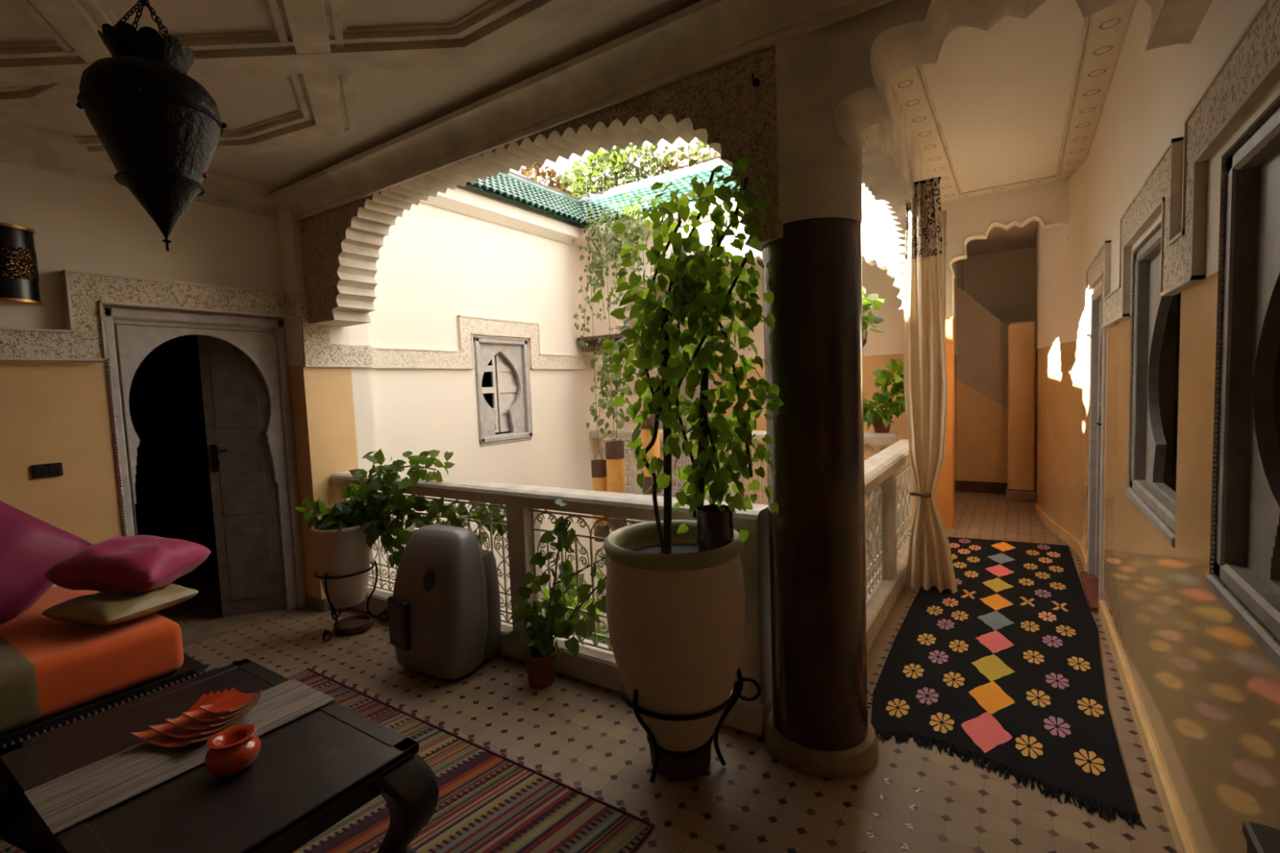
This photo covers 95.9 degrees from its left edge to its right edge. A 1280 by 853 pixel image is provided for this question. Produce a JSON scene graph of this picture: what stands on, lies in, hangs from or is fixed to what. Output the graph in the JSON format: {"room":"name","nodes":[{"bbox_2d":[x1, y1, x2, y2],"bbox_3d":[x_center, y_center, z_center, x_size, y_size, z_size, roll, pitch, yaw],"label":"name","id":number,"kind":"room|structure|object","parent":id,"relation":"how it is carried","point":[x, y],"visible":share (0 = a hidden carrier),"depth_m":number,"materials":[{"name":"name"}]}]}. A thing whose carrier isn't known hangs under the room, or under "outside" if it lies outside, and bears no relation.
{"room":"traditional dwelling","nodes":[
{"label":"traditional dwelling","id":0,"kind":"room"},
{"bbox_2d":[0,160,306,595],"bbox_3d":[-3.839,-0.057,2.279,0.280,3.100,5.000,0,5,33],"label":"wall","id":1,"kind":"structure","parent":0,"point":[51,412],"depth_m":3.18,"materials":[{"name":"beige paint"}]},
{"bbox_2d":[0,222,42,305],"bbox_3d":[-3.210,-0.822,2.892,0.090,0.383,0.292,0,5,33],"label":"wall sconce","id":2,"kind":"object","parent":1,"relation":"attached to","point":[19,269],"visible":1,"depth_m":2.92,"materials":[{"name":"black metal"}]},
{"bbox_2d":[31,462,63,478],"bbox_3d":[-3.145,0.233,3.063,0.018,0.072,0.116,0,5,33],"label":"light switch","id":3,"kind":"object","parent":1,"relation":"attached to","point":[53,469],"visible":1,"depth_m":3.06,"materials":[{"name":"black plastic"}]},
{"bbox_2d":[0,269,286,361],"bbox_3d":[-3.708,-0.504,2.151,0.094,0.482,4.612,0,5,33],"label":"trim","id":4,"kind":"structure","parent":1,"relation":"attached to","point":[85,294],"depth_m":3.19,"materials":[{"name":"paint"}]},
{"bbox_2d":[102,305,306,647],"bbox_3d":[-2.856,0.312,3.798,0.347,2.080,0.971,0,5,33],"label":"door","id":5,"kind":"structure","parent":1,"relation":"in","point":[243,363],"depth_m":3.97,"materials":[{"name":"grey paint"}]},
{"bbox_2d":[128,334,217,559],"bbox_3d":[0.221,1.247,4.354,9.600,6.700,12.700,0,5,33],"label":"doorway","id":6,"kind":"structure","parent":0,"point":[173,492],"depth_m":5.58,"materials":[{"name":"black"}]},
{"bbox_2d":[419,182,865,247],"bbox_3d":[0.034,-2.047,4.586,3.800,0.170,3.400,0,5,33],"label":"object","id":7,"kind":"structure","parent":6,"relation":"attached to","point":[459,201],"depth_m":5.70,"materials":[{"name":"paint"}]},
{"bbox_2d":[890,0,1137,202],"bbox_3d":[2.261,-1.972,3.597,1.050,0.018,3.780,0,5,33],"label":"trim","id":8,"kind":"structure","parent":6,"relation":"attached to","point":[1108,28],"depth_m":3.52,"materials":[{"name":"paint"}]},
{"bbox_2d":[1035,503,1193,852],"bbox_3d":[1.738,1.259,1.921,0.240,0.090,9.904,0,5,32],"label":"baseboard","id":9,"kind":"structure","parent":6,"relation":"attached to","point":[1182,843],"depth_m":2.34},
{"bbox_2d":[0,0,702,187],"bbox_3d":[-2.049,-1.454,0.874,9.600,0.100,4.840,0,5,33],"label":"ceiling","id":10,"kind":"structure","parent":0,"point":[391,104],"depth_m":2.56,"materials":[{"name":"paint"}]},
{"bbox_2d":[75,0,226,251],"bbox_3d":[-1.421,-0.998,1.680,0.329,0.960,0.329,0,5,33],"label":"hanging lantern","id":11,"kind":"object","parent":10,"relation":"hanging from","point":[160,129],"visible":1,"depth_m":1.61,"materials":[{"name":"metal"}]},
{"bbox_2d":[0,0,619,160],"bbox_3d":[-1.334,-1.479,1.918,4.572,0.057,2.585,-2,4,4],"label":"trim","id":12,"kind":"structure","parent":10,"relation":"attached to","point":[311,42],"depth_m":2.29,"materials":[{"name":"paint"}]},
{"bbox_2d":[0,0,894,222],"bbox_3d":[-1.781,-1.313,0.819,4.750,0.215,4.620,0,5,33],"label":"crown molding","id":13,"kind":"structure","parent":10,"relation":"attached to","point":[704,35],"depth_m":2.66,"materials":[{"name":"paint"}]},
{"bbox_2d":[481,360,511,434],"bbox_3d":[-1.858,-0.393,6.047,0.650,1.500,1.300,0,5,33],"label":"wall","id":14,"kind":"structure","parent":0,"point":[486,379],"depth_m":6.67,"materials":[{"name":"black"}]},
{"bbox_2d":[367,184,644,635],"bbox_3d":[-1.110,1.051,6.352,0.280,6.720,4.200,0,5,33],"label":"wall","id":15,"kind":"structure","parent":0,"point":[436,265],"depth_m":5.44,"materials":[{"name":"paint"}]},
{"bbox_2d":[370,315,594,369],"bbox_3d":[-1.371,-0.807,5.663,0.041,0.482,2.952,0,5,33],"label":"trim","id":16,"kind":"structure","parent":15,"relation":"attached to","point":[468,326],"depth_m":5.34,"materials":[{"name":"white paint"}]},
{"bbox_2d":[473,336,533,446],"bbox_3d":[-1.382,-0.351,5.744,0.142,1.040,0.700,0,5,33],"label":"window","id":17,"kind":"structure","parent":15,"relation":"in","point":[511,372],"depth_m":5.81,"materials":[{"name":"grey paint"}]},
{"bbox_2d":[481,355,498,432],"bbox_3d":[-1.505,-0.356,5.663,0.025,0.848,0.229,0,5,33],"label":"shutter","id":18,"kind":"object","parent":17,"relation":"attached to","point":[494,389],"depth_m":5.74,"materials":[{"name":"grey wood"}]},
{"bbox_2d":[494,353,518,431],"bbox_3d":[-1.345,-0.379,5.905,0.025,0.848,0.305,0,5,33],"label":"shutter","id":19,"kind":"object","parent":17,"relation":"attached to","point":[506,383],"depth_m":5.85,"materials":[{"name":"grey wood"}]},
{"bbox_2d":[465,160,739,226],"bbox_3d":[-0.159,-2.442,4.739,4.095,0.592,3.905,0,5,33],"label":"roof eaves","id":20,"kind":"object","parent":15,"relation":"attached to","point":[511,187],"visible":0.38,"depth_m":6.31,"materials":[{"name":"green tile"}]},
{"bbox_2d":[585,168,609,542],"bbox_3d":[-0.447,-0.666,5.633,0.152,3.610,0.152,0,5,33],"label":"hanging lamp","id":21,"kind":"object","parent":20,"relation":"hanging from","point":[598,467],"visible":0.75,"depth_m":5.66,"materials":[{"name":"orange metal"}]},
{"bbox_2d":[572,191,648,350],"bbox_3d":[-0.297,-1.641,6.253,1.004,1.612,0.347,0,5,33],"label":"ivy","id":22,"kind":"object","parent":20,"relation":"hanging from","point":[616,242],"visible":0.84,"depth_m":6.24,"materials":[{"name":"green plant"}]},
{"bbox_2d":[602,164,626,529],"bbox_3d":[-0.283,-0.740,5.518,0.180,3.460,0.180,0,5,33],"label":"hanging lamp","id":23,"kind":"object","parent":20,"relation":"hanging from","point":[615,453],"visible":0.6,"depth_m":5.53,"materials":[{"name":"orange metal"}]},
{"bbox_2d":[639,152,662,493],"bbox_3d":[0.055,-0.924,5.303,0.180,3.090,0.180,0,5,33],"label":"hanging lamp","id":24,"kind":"object","parent":20,"relation":"hanging from","point":[646,436],"visible":0.46,"depth_m":5.31,"materials":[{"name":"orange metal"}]},
{"bbox_2d":[645,142,671,410],"bbox_3d":[0.130,-1.269,4.957,0.191,2.320,0.191,0,5,33],"label":"hanging lamp","id":25,"kind":"object","parent":20,"relation":"hanging from","point":[653,372],"visible":0.06,"depth_m":4.94,"materials":[{"name":"black metal"}]},
{"bbox_2d":[508,137,721,225],"bbox_3d":[0.588,-3.666,3.229,7.800,2.980,11.800,0,5,33],"label":"wall","id":26,"kind":"structure","parent":0,"point":[718,159],"depth_m":7.28,"materials":[{"name":"white paint"}]},
{"bbox_2d":[676,137,720,169],"bbox_3d":[1.241,-3.350,6.503,1.900,0.570,0.024,0,5,33],"label":"terrace railing","id":27,"kind":"object","parent":26,"relation":"on","point":[717,157],"visible":0.07,"depth_m":6.87,"materials":[{"name":"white metal"}]},
{"bbox_2d":[155,491,1177,852],"bbox_3d":[0.223,1.306,4.359,9.600,0.220,12.700,0,5,33],"label":"floor","id":28,"kind":"structure","parent":0,"point":[913,798],"depth_m":2.27,"materials":[{"name":"tile"}]},
{"bbox_2d":[0,586,212,749],"bbox_3d":[-3.063,1.200,1.948,1.353,0.564,2.300,0,5,33],"label":"daybed","id":29,"kind":"object","parent":28,"relation":"on","point":[55,674],"visible":0.56,"depth_m":2.30,"materials":[{"name":"orange fabric"}]},
{"bbox_2d":[0,500,92,622],"bbox_3d":[-3.023,0.539,2.543,0.411,0.663,0.896,0,5,33],"label":"cushion","id":30,"kind":"object","parent":29,"relation":"on","point":[29,545],"visible":0.87,"depth_m":2.65,"materials":[{"name":"fabric"}]},
{"bbox_2d":[41,582,198,625],"bbox_3d":[-2.300,0.779,2.571,0.419,0.117,0.371,-1,4,16],"label":"cushion","id":31,"kind":"object","parent":29,"relation":"on","point":[104,608],"visible":0.81,"depth_m":2.45,"materials":[{"name":"beige fabric"}]},
{"bbox_2d":[44,534,210,593],"bbox_3d":[-2.329,0.625,2.653,0.438,0.228,0.389,-2,4,-3],"label":"cushion","id":32,"kind":"object","parent":31,"relation":"on","point":[133,564],"visible":1,"depth_m":2.51,"materials":[{"name":"fabric"}]},
{"bbox_2d":[0,667,654,852],"bbox_3d":[-1.562,1.451,1.572,2.277,0.012,2.479,0,5,33],"label":"kilim","id":33,"kind":"object","parent":28,"relation":"on","point":[489,802],"visible":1,"depth_m":2.06,"materials":[{"name":"multicoloured fabric"}]},
{"bbox_2d":[0,658,439,852],"bbox_3d":[-1.394,1.224,1.869,1.278,0.388,0.823,0,5,33],"label":"coffee table","id":34,"kind":"object","parent":33,"relation":"on","point":[311,772],"visible":0.65,"depth_m":1.76,"materials":[{"name":"brown wood"}]},
{"bbox_2d":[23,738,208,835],"bbox_3d":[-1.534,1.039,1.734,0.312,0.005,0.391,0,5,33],"label":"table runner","id":35,"kind":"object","parent":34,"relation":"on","point":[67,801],"depth_m":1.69,"materials":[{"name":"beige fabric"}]},
{"bbox_2d":[204,724,261,777],"bbox_3d":[-1.226,0.980,1.739,0.140,0.103,0.140,0,5,33],"label":"vase","id":36,"kind":"object","parent":34,"relation":"on","point":[232,750],"visible":1,"depth_m":1.71,"materials":[{"name":"orange ceramic"}]},
{"bbox_2d":[231,678,335,737],"bbox_3d":[-1.311,1.007,2.073,0.312,0.005,0.275,0,5,33],"label":"table runner","id":37,"kind":"object","parent":34,"relation":"on","point":[284,703],"depth_m":2.07,"materials":[{"name":"beige fabric"}]},
{"bbox_2d":[130,693,259,747],"bbox_3d":[-1.484,0.995,1.940,0.244,0.050,0.244,-1,4,13],"label":"dish","id":38,"kind":"object","parent":37,"relation":"on","point":[152,737],"visible":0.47,"depth_m":1.87,"materials":[{"name":"orange ceramic"}]},
{"bbox_2d":[148,691,260,738],"bbox_3d":[-1.459,0.979,1.944,0.214,0.044,0.214,-1,4,13],"label":"dish","id":39,"kind":"object","parent":38,"relation":"on","point":[168,730],"visible":0.46,"depth_m":1.88,"materials":[{"name":"orange ceramic"}]},
{"bbox_2d":[165,689,260,730],"bbox_3d":[-1.435,0.964,1.948,0.184,0.039,0.184,-1,4,13],"label":"dish","id":40,"kind":"object","parent":39,"relation":"on","point":[184,722],"visible":0.44,"depth_m":1.90,"materials":[{"name":"orange ceramic"}]},
{"bbox_2d":[182,688,261,722],"bbox_3d":[-1.411,0.949,1.952,0.154,0.034,0.154,-1,4,13],"label":"dish","id":41,"kind":"object","parent":40,"relation":"on","point":[200,715],"visible":0.55,"depth_m":1.92,"materials":[{"name":"orange ceramic"}]},
{"bbox_2d":[198,687,262,714],"bbox_3d":[-1.386,0.934,1.956,0.124,0.028,0.124,-1,4,13],"label":"dish","id":42,"kind":"object","parent":41,"relation":"on","point":[235,700],"visible":1,"depth_m":1.96,"materials":[{"name":"orange ceramic"}]},
{"bbox_2d":[276,207,386,599],"bbox_3d":[-2.354,1.390,4.462,0.580,6.400,0.495,0,5,33],"label":"wall pier","id":43,"kind":"object","parent":28,"relation":"on","point":[332,407],"visible":0.17,"depth_m":4.11,"materials":[{"name":"paint"}]},
{"bbox_2d":[306,595,332,612],"bbox_3d":[-3.546,1.443,2.288,0.215,0.085,4.700,0,5,33],"label":"baseboard","id":44,"kind":"structure","parent":43,"relation":"attached to","point":[322,606],"depth_m":4.11,"materials":[{"name":"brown tile"}]},
{"bbox_2d":[281,291,373,367],"bbox_3d":[-2.271,-0.682,4.196,0.230,0.508,0.520,0,5,33],"label":"trim","id":45,"kind":"object","parent":43,"relation":"attached to","point":[317,351],"visible":0.83,"depth_m":4.04,"materials":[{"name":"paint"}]},
{"bbox_2d":[313,560,388,642],"bbox_3d":[-1.932,1.100,3.745,0.423,0.418,0.428,0,5,33],"label":"stand","id":46,"kind":"object","parent":28,"relation":"on","point":[334,611],"visible":0.77,"depth_m":3.64,"materials":[{"name":"black metal"}]},
{"bbox_2d":[310,518,372,608],"bbox_3d":[-1.905,0.884,3.719,0.356,0.525,0.356,0,5,33],"label":"plant pot","id":47,"kind":"object","parent":46,"relation":"on","point":[345,552],"visible":0.79,"depth_m":3.60,"materials":[{"name":"ceramic"}]},
{"bbox_2d":[293,448,542,567],"bbox_3d":[-1.413,0.592,3.651,1.597,0.911,0.596,-1,4,19],"label":"trailing plant","id":48,"kind":"object","parent":47,"relation":"in","point":[353,512],"visible":0.79,"depth_m":3.62,"materials":[{"name":"green plant"}]},
{"bbox_2d":[333,614,373,635],"bbox_3d":[-1.861,1.292,3.753,0.236,0.055,0.236,0,5,33],"label":"saucer","id":49,"kind":"object","parent":28,"relation":"on","point":[353,624],"visible":0.91,"depth_m":3.74,"materials":[{"name":"ceramic"}]},
{"bbox_2d":[386,524,501,680],"bbox_3d":[-1.076,0.937,3.184,0.533,0.780,0.445,0,5,29],"label":"air conditioner","id":50,"kind":"object","parent":28,"relation":"on","point":[444,605],"visible":1,"depth_m":3.03,"materials":[{"name":"grey plastic"}]},
{"bbox_2d":[522,645,557,688],"bbox_3d":[-0.511,1.236,2.968,0.176,0.168,0.176,0,5,33],"label":"plant pot","id":51,"kind":"object","parent":28,"relation":"on","point":[540,669],"visible":0.73,"depth_m":2.91,"materials":[{"name":"ceramic"}]},
{"bbox_2d":[505,498,606,668],"bbox_3d":[-0.277,0.779,2.984,0.669,0.844,0.607,0,5,33],"label":"potted plant","id":52,"kind":"object","parent":51,"relation":"in","point":[542,629],"visible":0.9,"depth_m":2.90,"materials":[{"name":"green plant"}]},
{"bbox_2d":[329,471,772,737],"bbox_3d":[-0.798,0.819,3.346,3.220,0.970,0.190,0,5,33],"label":"railing","id":53,"kind":"object","parent":28,"relation":"on","point":[595,664],"visible":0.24,"depth_m":2.98,"materials":[{"name":"paint"}]},
{"bbox_2d":[648,739,711,780],"bbox_3d":[0.161,1.295,2.297,0.248,0.090,0.248,0,5,33],"label":"saucer","id":54,"kind":"object","parent":28,"relation":"on","point":[690,767],"visible":0.44,"depth_m":2.19,"materials":[{"name":"ceramic"}]},
{"bbox_2d":[619,668,761,782],"bbox_3d":[0.145,1.136,2.290,0.475,0.394,0.477,-5,5,-31],"label":"stand","id":55,"kind":"object","parent":28,"relation":"on","point":[731,702],"visible":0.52,"depth_m":2.18,"materials":[{"name":"black metal"}]},
{"bbox_2d":[603,520,745,751],"bbox_3d":[0.143,0.819,2.265,0.540,0.799,0.540,0,5,33],"label":"plant pot","id":56,"kind":"object","parent":55,"relation":"on","point":[676,620],"visible":0.84,"depth_m":2.05,"materials":[{"name":"ceramic"}]},
{"bbox_2d":[589,113,783,553],"bbox_3d":[0.056,-0.384,2.598,0.669,1.748,1.522,-3,4,-14],"label":"potted plant","id":57,"kind":"object","parent":56,"relation":"in","point":[691,297],"visible":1,"depth_m":2.15,"materials":[{"name":"green plant"}]},
{"bbox_2d":[696,504,733,551],"bbox_3d":[0.284,0.406,2.175,0.140,0.200,0.140,0,5,33],"label":"vase","id":58,"kind":"object","parent":56,"relation":"in","point":[717,527],"visible":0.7,"depth_m":2.12,"materials":[{"name":"brown ceramic"}]},
{"bbox_2d":[590,429,899,539],"bbox_3d":[0.881,0.529,6.026,3.360,0.970,0.190,0,5,33],"label":"railing","id":59,"kind":"object","parent":28,"relation":"on","point":[868,437],"visible":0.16,"depth_m":6.27,"materials":[{"name":"paint"}]},
{"bbox_2d":[872,415,892,433],"bbox_3d":[2.154,-0.021,5.136,0.180,0.150,0.180,0,5,33],"label":"plant pot","id":60,"kind":"object","parent":59,"relation":"on","point":[879,427],"visible":0.5,"depth_m":5.08,"materials":[{"name":"ceramic"}]},
{"bbox_2d":[863,357,905,430],"bbox_3d":[2.149,-0.280,5.059,0.525,0.635,0.367,0,5,33],"label":"potted plant","id":61,"kind":"object","parent":60,"relation":"in","point":[897,406],"visible":0.91,"depth_m":5.01,"materials":[{"name":"green plant"}]},
{"bbox_2d":[761,24,878,778],"bbox_3d":[0.688,-0.160,2.294,0.450,2.950,0.450,0,5,33],"label":"column","id":62,"kind":"structure","parent":28,"relation":"on","point":[818,725],"depth_m":2.15,"materials":[{"name":"paint"}]},
{"bbox_2d":[864,439,911,653],"bbox_3d":[1.531,0.702,3.730,0.190,0.970,2.780,0,5,33],"label":"railing","id":63,"kind":"object","parent":28,"relation":"on","point":[887,549],"visible":0.52,"depth_m":3.83,"materials":[{"name":"paint"}]},
{"bbox_2d":[911,462,918,531],"bbox_3d":[2.374,-0.384,4.958,0.110,2.900,0.110,0,5,33],"label":"column","id":64,"kind":"structure","parent":28,"relation":"on","point":[914,499],"depth_m":5.00,"materials":[{"name":"paint"}]},
{"bbox_2d":[867,537,1146,829],"bbox_3d":[2.258,1.159,3.630,0.971,0.012,3.663,0,5,33],"label":"runner rug","id":65,"kind":"object","parent":28,"relation":"on","point":[1003,669],"visible":0.88,"depth_m":2.82,"materials":[{"name":"black fabric"}]},
{"bbox_2d":[1005,321,1035,502],"bbox_3d":[4.481,-0.175,6.779,0.295,2.070,0.310,0,5,33],"label":"pier","id":66,"kind":"object","parent":28,"relation":"on","point":[1021,335],"visible":0.99,"depth_m":6.67,"materials":[{"name":"paint"}]},
{"bbox_2d":[1242,821,1279,852],"bbox_3d":[0.808,1.089,0.541,0.083,0.652,1.235,0,5,33],"label":"base cabinet","id":67,"kind":"object","parent":28,"relation":"on","point":[1260,838],"visible":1,"depth_m":1.01,"materials":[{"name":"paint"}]},
{"bbox_2d":[594,540,868,645],"bbox_3d":[0.228,2.930,4.809,3.670,3.080,3.400,0,5,33],"label":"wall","id":68,"kind":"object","parent":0,"point":[597,545],"visible":0.04,"depth_m":6.94,"materials":[{"name":"paint"}]},
{"bbox_2d":[299,0,1213,326],"bbox_3d":[-0.315,-1.276,2.842,4.620,1.140,0.350,0,5,33],"label":"arch","id":69,"kind":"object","parent":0,"point":[340,246],"depth_m":2.22,"materials":[{"name":"paint"}]},
{"bbox_2d":[751,72,759,86],"bbox_3d":[0.418,-1.268,2.109,0.028,0.035,0.039,0,5,33],"label":"wall hook","id":70,"kind":"object","parent":69,"relation":"attached to","point":[756,82],"visible":1,"depth_m":2.12,"materials":[{"name":"black metal"}]},
{"bbox_2d":[580,175,933,337],"bbox_3d":[0.916,-1.589,5.814,3.670,1.300,0.220,0,5,33],"label":"wall","id":71,"kind":"structure","parent":0,"point":[878,246],"depth_m":5.81,"materials":[{"name":"paint"}]},
{"bbox_2d":[576,333,641,351],"bbox_3d":[-0.326,-0.943,6.452,0.840,0.160,0.180,0,5,33],"label":"shelf","id":72,"kind":"object","parent":71,"relation":"attached to","point":[591,340],"visible":0.4,"depth_m":6.47,"materials":[{"name":"brown wood"}]},
{"bbox_2d":[586,324,641,440],"bbox_3d":[-0.264,-0.461,6.287,0.721,1.332,0.426,0,5,33],"label":"ivy","id":73,"kind":"object","parent":72,"relation":"on","point":[604,380],"visible":0.62,"depth_m":6.28,"materials":[{"name":"green plant"}]},
{"bbox_2d":[862,285,884,346],"bbox_3d":[1.879,-1.419,4.896,0.357,1.570,0.360,-4,4,-23],"label":"potted plant","id":74,"kind":"object","parent":71,"relation":"hanging from","point":[872,300],"visible":0.35,"depth_m":4.87,"materials":[{"name":"green plant"}]},
{"bbox_2d":[643,258,964,516],"bbox_3d":[1.235,-0.751,8.757,6.240,3.200,3.140,0,5,33],"label":"wall","id":75,"kind":"structure","parent":0,"point":[878,349],"depth_m":6.25,"materials":[{"name":"beige paint"}]},
{"bbox_2d":[657,338,713,499],"bbox_3d":[0.557,-0.089,7.540,0.850,2.100,0.055,0,5,33],"label":"door","id":76,"kind":"structure","parent":75,"relation":"in","point":[682,393],"depth_m":7.52,"materials":[{"name":"grey paint"}]},
{"bbox_2d":[861,81,932,307],"bbox_3d":[1.491,-1.496,3.549,0.220,1.220,3.380,0,5,33],"label":"wall","id":77,"kind":"structure","parent":0,"point":[893,159],"depth_m":3.59,"materials":[{"name":"paint"}]},
{"bbox_2d":[903,176,957,593],"bbox_3d":[1.972,-0.262,3.951,0.349,2.794,0.177,-1,4,23],"label":"curtain","id":78,"kind":"object","parent":77,"relation":"hanging from","point":[930,562],"visible":1,"depth_m":3.95,"materials":[{"name":"fabric"}]},
{"bbox_2d":[956,285,1008,494],"bbox_3d":[4.302,-0.470,7.236,0.560,2.610,0.160,0,5,33],"label":"wall","id":79,"kind":"structure","parent":0,"point":[982,338],"depth_m":7.20,"materials":[{"name":"paint"}]},
{"bbox_2d":[964,247,1035,326],"bbox_3d":[5.203,-0.898,7.911,1.800,3.300,0.180,0,5,33],"label":"wall","id":80,"kind":"structure","parent":0,"point":[1003,282],"depth_m":7.86,"materials":[{"name":"white paint"}]},
{"bbox_2d":[936,179,1067,528],"bbox_3d":[3.397,-0.582,5.359,1.147,3.160,0.180,0,5,33],"label":"wall","id":81,"kind":"structure","parent":0,"point":[965,217],"depth_m":5.37,"materials":[{"name":"beige paint"}]},
{"bbox_2d":[947,214,1067,275],"bbox_3d":[3.352,-1.647,5.170,1.047,0.433,0.026,0,5,33],"label":"trim","id":82,"kind":"structure","parent":81,"relation":"attached to","point":[1037,216],"depth_m":5.20,"materials":[{"name":"paint"}]},
{"bbox_2d":[917,0,1090,256],"bbox_3d":[1.438,-2.080,6.085,9.500,0.240,7.760,0,5,33],"label":"ceiling","id":83,"kind":"structure","parent":0,"point":[1001,95],"depth_m":3.45,"materials":[{"name":"paint"}]},
{"bbox_2d":[1034,148,1090,551],"bbox_3d":[4.598,-0.744,6.018,0.730,3.300,4.220,0,5,33],"label":"wall","id":84,"kind":"structure","parent":0,"point":[1061,374],"depth_m":5.07,"materials":[{"name":"paint"}]},
{"bbox_2d":[1084,0,1279,852],"bbox_3d":[1.237,-0.257,0.843,0.280,3.300,8.200,0,5,33],"label":"wall","id":85,"kind":"structure","parent":0,"point":[1208,695],"depth_m":1.80,"materials":[{"name":"beige paint"}]},
{"bbox_2d":[1080,284,1106,613],"bbox_3d":[3.075,0.107,3.763,0.250,2.030,0.780,0,5,33],"label":"door","id":86,"kind":"structure","parent":85,"relation":"in","point":[1091,580],"depth_m":4.03,"materials":[{"name":"grey paint"}]},
{"bbox_2d":[1125,222,1181,547],"bbox_3d":[2.079,-0.199,2.222,0.188,1.130,0.990,0,5,33],"label":"window","id":87,"kind":"structure","parent":85,"relation":"in","point":[1156,500],"depth_m":2.56,"materials":[{"name":"grey wood"}]},
{"bbox_2d":[1173,292,1181,474],"bbox_3d":[2.277,-0.233,2.376,0.025,0.924,0.472,0,5,33],"label":"shutter","id":88,"kind":"object","parent":87,"relation":"attached to","point":[1179,300],"depth_m":2.56,"materials":[{"name":"grey wood"}]},
{"bbox_2d":[1084,0,1279,337],"bbox_3d":[1.127,-0.591,0.944,0.038,0.482,7.912,0,5,33],"label":"trim","id":89,"kind":"structure","parent":85,"relation":"attached to","point":[1175,188],"depth_m":1.65,"materials":[{"name":"paint"}]},
{"bbox_2d":[1205,98,1279,670],"bbox_3d":[1.309,-0.088,1.052,0.188,1.130,1.000,0,5,33],"label":"window","id":90,"kind":"structure","parent":85,"relation":"in","point":[1246,581],"depth_m":1.42,"materials":[{"name":"grey wood"}]},
{"bbox_3d":[1.363,4.391,6.122,9.600,0.100,9.000,0,5,33],"label":"floor","id":91,"kind":"structure","parent":0,"visible":0},
{"bbox_2d":[543,573,609,644],"bbox_3d":[-0.457,2.785,3.986,0.812,3.541,0.936,-4,4,-23],"label":"shrub","id":92,"kind":"object","parent":91,"relation":"on","point":[573,595],"visible":0.03,"depth_m":3.88,"materials":[{"name":"green plant"}]},
{"bbox_3d":[0.089,-2.113,4.123,9.600,0.200,12.700,0,5,33],"label":"roof","id":93,"kind":"structure","parent":0,"visible":0},
{"bbox_2d":[520,162,571,194],"bbox_3d":[-1.232,-3.134,7.412,0.416,0.538,0.902,0,5,33],"label":"shrub","id":94,"kind":"object","parent":93,"relation":"on","point":[552,174],"visible":0.52,"depth_m":7.33,"materials":[{"name":"green plant"}]},
{"bbox_2d":[555,142,684,197],"bbox_3d":[-0.379,-3.360,7.879,2.244,0.996,0.760,0,5,33],"label":"shrub","id":95,"kind":"object","parent":93,"relation":"on","point":[616,161],"visible":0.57,"depth_m":7.64,"materials":[{"name":"green plant"}]},
{"bbox_2d":[679,138,719,169],"bbox_3d":[0.892,-3.432,7.327,0.847,0.821,0.493,0,5,33],"label":"shrub","id":96,"kind":"object","parent":93,"relation":"on","point":[705,156],"visible":0.21,"depth_m":7.34,"materials":[{"name":"green plant"}]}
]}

